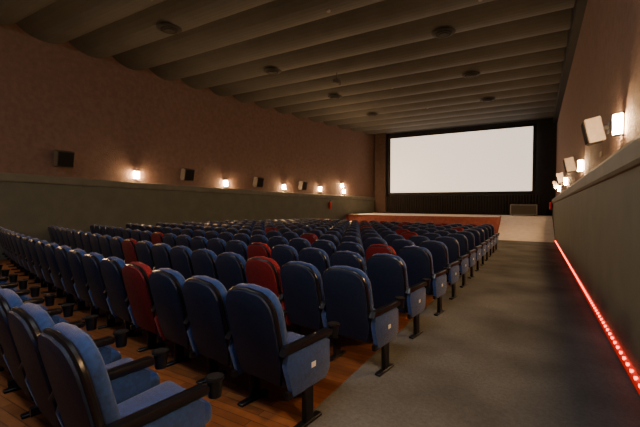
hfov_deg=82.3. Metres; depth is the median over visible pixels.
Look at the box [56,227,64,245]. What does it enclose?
seat
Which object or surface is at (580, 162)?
wall sconce
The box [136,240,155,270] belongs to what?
seat
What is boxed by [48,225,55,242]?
seat
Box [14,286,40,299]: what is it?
seat
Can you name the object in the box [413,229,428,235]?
seat
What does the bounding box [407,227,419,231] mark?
seat
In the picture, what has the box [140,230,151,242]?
seat
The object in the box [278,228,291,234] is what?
seat
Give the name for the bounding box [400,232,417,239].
seat
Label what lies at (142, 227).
seat
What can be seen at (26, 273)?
seat
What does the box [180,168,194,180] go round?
wall speaker
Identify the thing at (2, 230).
seat
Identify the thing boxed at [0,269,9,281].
seat
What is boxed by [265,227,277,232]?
seat
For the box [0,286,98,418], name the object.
seat
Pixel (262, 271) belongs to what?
seat
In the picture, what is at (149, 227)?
seat
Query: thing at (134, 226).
seat
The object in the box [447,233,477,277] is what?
seat
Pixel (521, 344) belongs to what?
carpet
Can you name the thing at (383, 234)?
seat
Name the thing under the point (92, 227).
seat
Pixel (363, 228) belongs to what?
seat
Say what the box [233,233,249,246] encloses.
seat
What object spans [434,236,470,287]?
seat
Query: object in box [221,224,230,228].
seat
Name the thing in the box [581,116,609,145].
wall speaker
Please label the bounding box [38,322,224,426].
seat
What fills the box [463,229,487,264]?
seat
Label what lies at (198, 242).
seat
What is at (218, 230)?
seat
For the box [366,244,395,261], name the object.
seat
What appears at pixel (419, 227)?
seat
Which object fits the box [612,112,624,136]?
wall sconce
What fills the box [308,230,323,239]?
seat
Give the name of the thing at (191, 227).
seat
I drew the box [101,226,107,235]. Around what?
seat
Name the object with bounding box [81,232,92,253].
seat
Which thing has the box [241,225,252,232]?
seat
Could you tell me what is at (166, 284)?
seat
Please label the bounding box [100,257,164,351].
seat
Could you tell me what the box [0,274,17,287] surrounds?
seat
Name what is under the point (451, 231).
seat
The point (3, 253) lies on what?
seat
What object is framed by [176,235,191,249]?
seat
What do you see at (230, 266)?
seat
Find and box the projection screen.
[388,123,536,194]
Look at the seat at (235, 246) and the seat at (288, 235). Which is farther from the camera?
the seat at (288, 235)
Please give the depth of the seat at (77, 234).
8.32 m
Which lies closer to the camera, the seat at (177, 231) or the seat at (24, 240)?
the seat at (24, 240)
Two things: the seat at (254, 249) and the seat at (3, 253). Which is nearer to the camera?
the seat at (254, 249)
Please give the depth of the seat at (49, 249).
5.55 m
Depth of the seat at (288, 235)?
8.64 m
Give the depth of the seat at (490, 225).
14.52 m
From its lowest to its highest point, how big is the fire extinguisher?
0.550 m
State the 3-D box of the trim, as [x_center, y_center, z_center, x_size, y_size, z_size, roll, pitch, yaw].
[6.415,-5.459,8.947,0.220,0.650,32.205,1,2,31]
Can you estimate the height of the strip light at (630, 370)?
0.510 m
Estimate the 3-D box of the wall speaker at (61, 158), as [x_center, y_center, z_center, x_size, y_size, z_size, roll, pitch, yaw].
[-8.471,-1.809,12.096,0.454,0.546,0.500,1,2,34]
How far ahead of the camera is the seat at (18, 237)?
7.10 m
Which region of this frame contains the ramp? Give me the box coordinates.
[498,216,554,241]
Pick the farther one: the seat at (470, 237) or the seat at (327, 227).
the seat at (327, 227)
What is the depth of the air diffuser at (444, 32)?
11.02 m
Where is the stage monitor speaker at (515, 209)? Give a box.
[510,204,537,215]
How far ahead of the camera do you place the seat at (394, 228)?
11.96 m
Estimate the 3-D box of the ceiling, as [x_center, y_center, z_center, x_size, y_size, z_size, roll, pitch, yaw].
[0.135,-5.847,12.556,15.900,0.600,32.190,1,2,30]
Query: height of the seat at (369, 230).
1.039 m
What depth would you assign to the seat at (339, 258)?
4.81 m
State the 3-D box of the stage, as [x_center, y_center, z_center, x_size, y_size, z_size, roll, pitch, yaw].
[8.032,0.736,23.861,12.134,1.270,4.500,1,2,30]
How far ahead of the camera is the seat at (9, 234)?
7.89 m
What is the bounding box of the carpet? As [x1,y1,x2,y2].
[306,240,639,426]
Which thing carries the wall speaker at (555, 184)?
attached to the wall at (596, 216)
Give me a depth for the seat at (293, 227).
11.78 m
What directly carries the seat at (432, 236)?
on the floor
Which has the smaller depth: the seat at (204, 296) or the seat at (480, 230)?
the seat at (204, 296)
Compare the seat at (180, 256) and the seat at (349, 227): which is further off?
the seat at (349, 227)
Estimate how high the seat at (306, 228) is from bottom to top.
1.039 m
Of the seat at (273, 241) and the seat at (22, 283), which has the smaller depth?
the seat at (22, 283)
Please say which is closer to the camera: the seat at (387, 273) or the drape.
the seat at (387, 273)
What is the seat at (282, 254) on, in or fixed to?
on the floor
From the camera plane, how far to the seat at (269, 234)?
9.02 m
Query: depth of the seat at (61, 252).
5.16 m
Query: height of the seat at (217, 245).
1.039 m
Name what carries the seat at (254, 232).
on the floor
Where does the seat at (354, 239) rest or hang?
on the floor
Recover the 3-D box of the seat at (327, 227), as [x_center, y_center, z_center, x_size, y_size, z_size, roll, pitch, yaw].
[0.363,0.902,12.688,0.618,1.039,0.738,2,2,41]
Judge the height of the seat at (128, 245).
1.039 m
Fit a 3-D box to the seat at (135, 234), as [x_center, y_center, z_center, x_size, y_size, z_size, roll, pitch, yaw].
[-4.300,0.904,9.227,0.618,1.039,0.738,2,2,42]
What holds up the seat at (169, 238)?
on the floor
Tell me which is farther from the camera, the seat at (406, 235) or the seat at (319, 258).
the seat at (406, 235)
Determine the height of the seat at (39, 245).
1.039 m
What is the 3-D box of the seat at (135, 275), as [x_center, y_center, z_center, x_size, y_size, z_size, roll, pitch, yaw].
[-1.647,1.005,3.938,0.618,1.039,0.738,1,2,39]
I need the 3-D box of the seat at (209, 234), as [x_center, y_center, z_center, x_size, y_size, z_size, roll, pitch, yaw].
[-2.394,0.925,9.048,0.618,1.039,0.738,2,2,41]
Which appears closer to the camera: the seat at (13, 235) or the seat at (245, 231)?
the seat at (13, 235)
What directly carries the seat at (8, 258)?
on the floor
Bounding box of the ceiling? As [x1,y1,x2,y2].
[0,0,574,134]
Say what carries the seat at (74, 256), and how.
on the floor
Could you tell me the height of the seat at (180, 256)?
1.039 m
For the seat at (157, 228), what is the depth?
10.69 m
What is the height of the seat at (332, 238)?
1.039 m
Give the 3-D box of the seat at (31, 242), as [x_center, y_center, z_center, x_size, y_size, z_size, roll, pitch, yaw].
[-4.734,0.937,6.564,0.618,1.039,0.738,2,2,42]
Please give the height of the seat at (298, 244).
1.039 m
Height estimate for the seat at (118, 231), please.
1.039 m
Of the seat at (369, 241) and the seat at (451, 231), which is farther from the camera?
the seat at (451, 231)
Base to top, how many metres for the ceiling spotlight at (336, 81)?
0.420 m
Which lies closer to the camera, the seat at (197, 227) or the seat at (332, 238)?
the seat at (332, 238)
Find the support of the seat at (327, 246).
on the floor
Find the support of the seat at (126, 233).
on the floor
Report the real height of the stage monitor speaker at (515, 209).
0.700 m
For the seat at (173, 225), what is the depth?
12.49 m
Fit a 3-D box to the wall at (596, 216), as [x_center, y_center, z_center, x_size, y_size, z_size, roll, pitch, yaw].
[6.581,-1.684,9.027,0.555,8.400,32.310,1,2,31]
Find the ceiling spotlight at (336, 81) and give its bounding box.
[333,78,340,84]
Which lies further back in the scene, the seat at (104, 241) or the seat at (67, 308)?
the seat at (104, 241)
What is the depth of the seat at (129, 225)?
12.28 m
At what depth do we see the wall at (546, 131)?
23.36 m
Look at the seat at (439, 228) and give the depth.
12.18 m
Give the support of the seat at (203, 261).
on the floor
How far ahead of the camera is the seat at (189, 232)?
9.50 m
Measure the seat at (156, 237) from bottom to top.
1.039 m
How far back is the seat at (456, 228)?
11.82 m
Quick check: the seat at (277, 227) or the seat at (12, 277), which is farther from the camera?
the seat at (277, 227)
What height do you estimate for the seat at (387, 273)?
1.039 m
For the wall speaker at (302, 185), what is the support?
attached to the wall at (118, 121)
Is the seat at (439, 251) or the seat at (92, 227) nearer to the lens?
the seat at (439, 251)
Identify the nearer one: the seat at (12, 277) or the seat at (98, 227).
the seat at (12, 277)
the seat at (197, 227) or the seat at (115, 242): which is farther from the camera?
the seat at (197, 227)
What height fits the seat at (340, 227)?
1.039 m
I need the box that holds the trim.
[553,0,587,123]
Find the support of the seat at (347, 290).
on the carpet
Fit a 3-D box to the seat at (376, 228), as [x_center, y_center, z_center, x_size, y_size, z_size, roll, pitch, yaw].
[2.269,0.922,12.571,0.618,1.039,0.738,1,2,40]
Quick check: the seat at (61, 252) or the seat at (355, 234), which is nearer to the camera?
the seat at (61, 252)
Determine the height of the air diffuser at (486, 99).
0.080 m
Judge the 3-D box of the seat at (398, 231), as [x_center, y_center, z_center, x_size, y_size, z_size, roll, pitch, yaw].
[2.586,0.950,10.833,0.618,1.039,0.738,1,2,39]
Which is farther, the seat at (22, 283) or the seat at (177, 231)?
the seat at (177, 231)
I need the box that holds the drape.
[374,133,540,214]
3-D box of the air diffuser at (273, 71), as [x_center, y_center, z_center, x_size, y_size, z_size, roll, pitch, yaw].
[-1.870,-5.567,14.393,0.720,0.080,0.720,1,2,30]
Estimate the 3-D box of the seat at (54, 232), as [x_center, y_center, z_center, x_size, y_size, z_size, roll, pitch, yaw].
[-6.981,0.864,10.200,0.618,1.039,0.738,2,3,44]
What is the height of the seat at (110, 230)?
1.039 m
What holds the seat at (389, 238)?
on the floor
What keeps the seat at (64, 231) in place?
on the floor
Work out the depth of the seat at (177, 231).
9.90 m
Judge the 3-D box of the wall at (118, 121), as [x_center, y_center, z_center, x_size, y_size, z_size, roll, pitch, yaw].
[-5.515,-1.906,16.071,1.764,8.400,32.488,1,2,35]
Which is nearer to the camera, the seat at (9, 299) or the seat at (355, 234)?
the seat at (9, 299)
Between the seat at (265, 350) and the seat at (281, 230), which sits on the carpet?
the seat at (265, 350)
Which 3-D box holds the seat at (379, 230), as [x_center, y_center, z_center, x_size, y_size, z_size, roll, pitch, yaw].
[2.136,0.940,11.198,0.618,1.039,0.738,1,2,39]
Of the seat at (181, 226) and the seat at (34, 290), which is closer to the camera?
the seat at (34, 290)
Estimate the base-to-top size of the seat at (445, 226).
1.039 m
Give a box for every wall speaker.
[53,150,74,166]
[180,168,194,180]
[253,177,263,186]
[298,181,307,189]
[552,181,559,188]
[555,172,566,182]
[563,157,577,172]
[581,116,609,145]
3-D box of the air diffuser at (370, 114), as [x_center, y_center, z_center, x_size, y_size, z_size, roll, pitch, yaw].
[3.086,-5.793,21.574,0.720,0.080,0.720,1,2,30]
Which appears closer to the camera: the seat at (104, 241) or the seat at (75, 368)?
the seat at (75, 368)
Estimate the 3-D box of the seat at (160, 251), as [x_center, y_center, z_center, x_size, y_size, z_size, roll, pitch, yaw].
[-2.258,0.971,5.927,0.618,1.039,0.738,2,2,40]
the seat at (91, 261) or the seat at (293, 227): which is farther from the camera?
the seat at (293, 227)
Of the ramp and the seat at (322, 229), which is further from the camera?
the ramp
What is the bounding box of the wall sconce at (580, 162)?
[577,160,583,171]
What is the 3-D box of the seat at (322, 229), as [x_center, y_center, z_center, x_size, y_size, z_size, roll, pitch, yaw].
[0.223,0.920,11.306,0.618,1.039,0.738,2,2,40]
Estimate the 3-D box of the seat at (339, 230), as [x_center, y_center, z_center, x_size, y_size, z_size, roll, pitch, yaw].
[0.665,0.929,10.932,0.618,1.039,0.738,2,2,40]
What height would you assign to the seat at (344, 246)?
1.039 m
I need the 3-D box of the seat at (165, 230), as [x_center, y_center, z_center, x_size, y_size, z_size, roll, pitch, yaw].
[-4.117,0.886,10.596,0.618,1.039,0.738,2,2,43]
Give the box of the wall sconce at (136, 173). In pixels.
[134,171,138,178]
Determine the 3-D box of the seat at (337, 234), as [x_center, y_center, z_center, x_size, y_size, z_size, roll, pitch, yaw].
[0.529,0.948,9.556,0.618,1.039,0.738,1,2,40]
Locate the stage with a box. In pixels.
[346,213,552,233]
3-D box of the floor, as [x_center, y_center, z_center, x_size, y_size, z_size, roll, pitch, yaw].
[0.162,1.571,12.837,15.500,0.946,32.300,1,2,30]
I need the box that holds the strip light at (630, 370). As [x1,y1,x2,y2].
[555,240,639,394]
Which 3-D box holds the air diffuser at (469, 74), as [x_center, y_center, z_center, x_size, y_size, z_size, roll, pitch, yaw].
[6.107,-5.580,14.810,0.720,0.080,0.720,1,2,30]
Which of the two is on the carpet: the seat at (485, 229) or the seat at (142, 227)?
the seat at (485, 229)
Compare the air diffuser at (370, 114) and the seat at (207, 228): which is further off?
the air diffuser at (370, 114)
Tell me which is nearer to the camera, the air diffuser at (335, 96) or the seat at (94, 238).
the seat at (94, 238)
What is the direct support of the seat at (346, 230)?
on the floor
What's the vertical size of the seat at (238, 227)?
1.039 m
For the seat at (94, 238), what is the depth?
7.53 m
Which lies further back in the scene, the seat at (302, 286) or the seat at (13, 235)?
the seat at (13, 235)
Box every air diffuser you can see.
[156,23,181,33]
[263,68,281,74]
[328,94,341,98]
[366,113,377,115]
[431,27,455,37]
[461,71,480,77]
[480,98,494,101]
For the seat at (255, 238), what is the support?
on the floor
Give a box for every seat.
[0,227,16,266]
[0,228,19,269]
[0,229,23,272]
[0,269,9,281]
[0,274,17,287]
[0,279,27,295]
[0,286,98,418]
[0,288,128,416]
[0,294,55,370]
[2,303,74,393]
[3,230,28,275]
[7,231,33,279]
[7,302,168,426]
[11,233,40,283]
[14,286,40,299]
[15,234,47,287]
[21,236,55,292]
[28,238,65,297]
[35,240,74,304]
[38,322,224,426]
[44,243,89,311]
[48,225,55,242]
[52,226,60,245]
[55,245,105,319]
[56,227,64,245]
[61,228,71,248]
[67,229,77,249]
[67,248,121,328]
[74,230,84,250]
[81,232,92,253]
[82,252,141,336]
[89,233,102,255]
[90,224,96,233]
[95,225,101,235]
[99,235,112,257]
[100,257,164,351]
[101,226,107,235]
[107,226,114,236]
[110,236,125,262]
[114,227,122,237]
[122,228,131,238]
[122,238,138,263]
[122,262,189,366]
[126,223,132,229]
[131,229,140,241]
[132,224,138,229]
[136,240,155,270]
[138,224,145,231]
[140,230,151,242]
[145,225,153,232]
[149,268,226,383]
[151,232,163,244]
[151,243,172,269]
[153,226,161,232]
[162,227,171,233]
[163,233,176,247]
[169,223,176,227]
[170,245,194,279]
[171,228,181,235]
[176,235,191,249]
[177,224,185,229]
[181,228,192,238]
[183,275,286,406]
[185,225,193,230]
[190,236,207,251]
[191,249,218,280]
[192,229,204,236]
[194,225,203,230]
[204,226,213,232]
[205,231,218,239]
[207,238,225,255]
[214,227,225,233]
[216,252,247,291]
[218,232,233,243]
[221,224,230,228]
[225,228,237,235]
[226,240,247,261]
[226,283,339,426]
[231,225,240,230]
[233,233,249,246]
[238,229,250,237]
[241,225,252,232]
[245,256,299,333]
[247,242,270,258]
[250,234,267,244]
[251,230,265,235]
[252,226,264,231]
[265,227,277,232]
[266,231,281,240]
[268,236,288,249]
[271,245,298,268]
[275,225,286,229]
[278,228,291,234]
[280,261,345,361]
[282,232,298,242]
[288,225,298,230]
[289,238,310,254]
[292,229,306,237]
[298,247,329,277]
[300,226,312,232]
[300,233,317,245]
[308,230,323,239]
[311,240,336,259]
[314,227,326,233]
[319,225,330,230]
[319,234,339,249]
[322,266,404,376]
[324,231,341,241]
[328,228,343,235]
[330,251,375,308]
[332,226,344,232]
[337,242,367,275]
[340,236,362,246]
[342,232,361,240]
[344,229,360,235]
[345,226,359,231]
[360,227,373,234]
[361,229,377,239]
[362,233,381,248]
[363,237,387,263]
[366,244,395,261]
[366,253,430,338]
[374,226,386,230]
[376,228,390,234]
[380,230,396,238]
[384,234,404,244]
[389,239,414,255]
[390,226,402,230]
[394,229,409,234]
[398,246,450,315]
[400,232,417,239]
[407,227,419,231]
[408,235,429,245]
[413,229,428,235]
[416,226,428,229]
[419,240,462,299]
[422,233,440,240]
[424,228,438,232]
[433,226,445,230]
[433,230,449,236]
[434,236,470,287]
[440,225,451,228]
[443,229,457,233]
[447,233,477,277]
[450,227,463,230]
[456,231,483,270]
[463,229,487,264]
[469,227,490,260]
[475,226,494,256]
[479,225,496,252]
[482,224,498,249]
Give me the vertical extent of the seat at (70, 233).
1.039 m
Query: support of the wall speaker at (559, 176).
attached to the wall at (596, 216)
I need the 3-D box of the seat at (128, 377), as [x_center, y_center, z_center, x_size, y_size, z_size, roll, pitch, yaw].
[-1.433,1.030,2.298,0.618,1.039,0.738,1,2,38]
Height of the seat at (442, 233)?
1.039 m
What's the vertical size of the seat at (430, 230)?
1.039 m
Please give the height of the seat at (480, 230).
1.039 m
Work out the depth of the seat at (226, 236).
8.36 m
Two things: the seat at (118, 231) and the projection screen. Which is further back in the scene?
the projection screen
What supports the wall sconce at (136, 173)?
attached to the wall at (118, 121)
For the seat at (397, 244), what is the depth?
6.86 m
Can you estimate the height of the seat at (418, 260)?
1.039 m
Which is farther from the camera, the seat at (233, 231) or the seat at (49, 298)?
the seat at (233, 231)
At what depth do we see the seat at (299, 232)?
10.01 m
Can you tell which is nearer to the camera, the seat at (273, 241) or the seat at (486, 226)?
the seat at (273, 241)
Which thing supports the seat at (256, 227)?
on the floor
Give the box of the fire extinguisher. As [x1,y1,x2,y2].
[549,200,552,209]
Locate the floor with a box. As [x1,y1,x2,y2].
[0,240,554,426]
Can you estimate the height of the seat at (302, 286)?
1.039 m
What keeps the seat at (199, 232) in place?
on the floor
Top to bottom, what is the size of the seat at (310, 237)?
1.039 m
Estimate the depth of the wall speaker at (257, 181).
19.45 m
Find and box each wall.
[0,24,376,259]
[377,118,556,215]
[551,0,639,376]
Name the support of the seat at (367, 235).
on the floor
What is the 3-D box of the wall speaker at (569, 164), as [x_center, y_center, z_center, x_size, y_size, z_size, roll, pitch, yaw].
[7.012,-1.358,10.232,0.365,0.412,0.380,1,2,30]
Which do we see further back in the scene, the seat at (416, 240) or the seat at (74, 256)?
the seat at (416, 240)
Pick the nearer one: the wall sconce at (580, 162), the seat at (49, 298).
the seat at (49, 298)

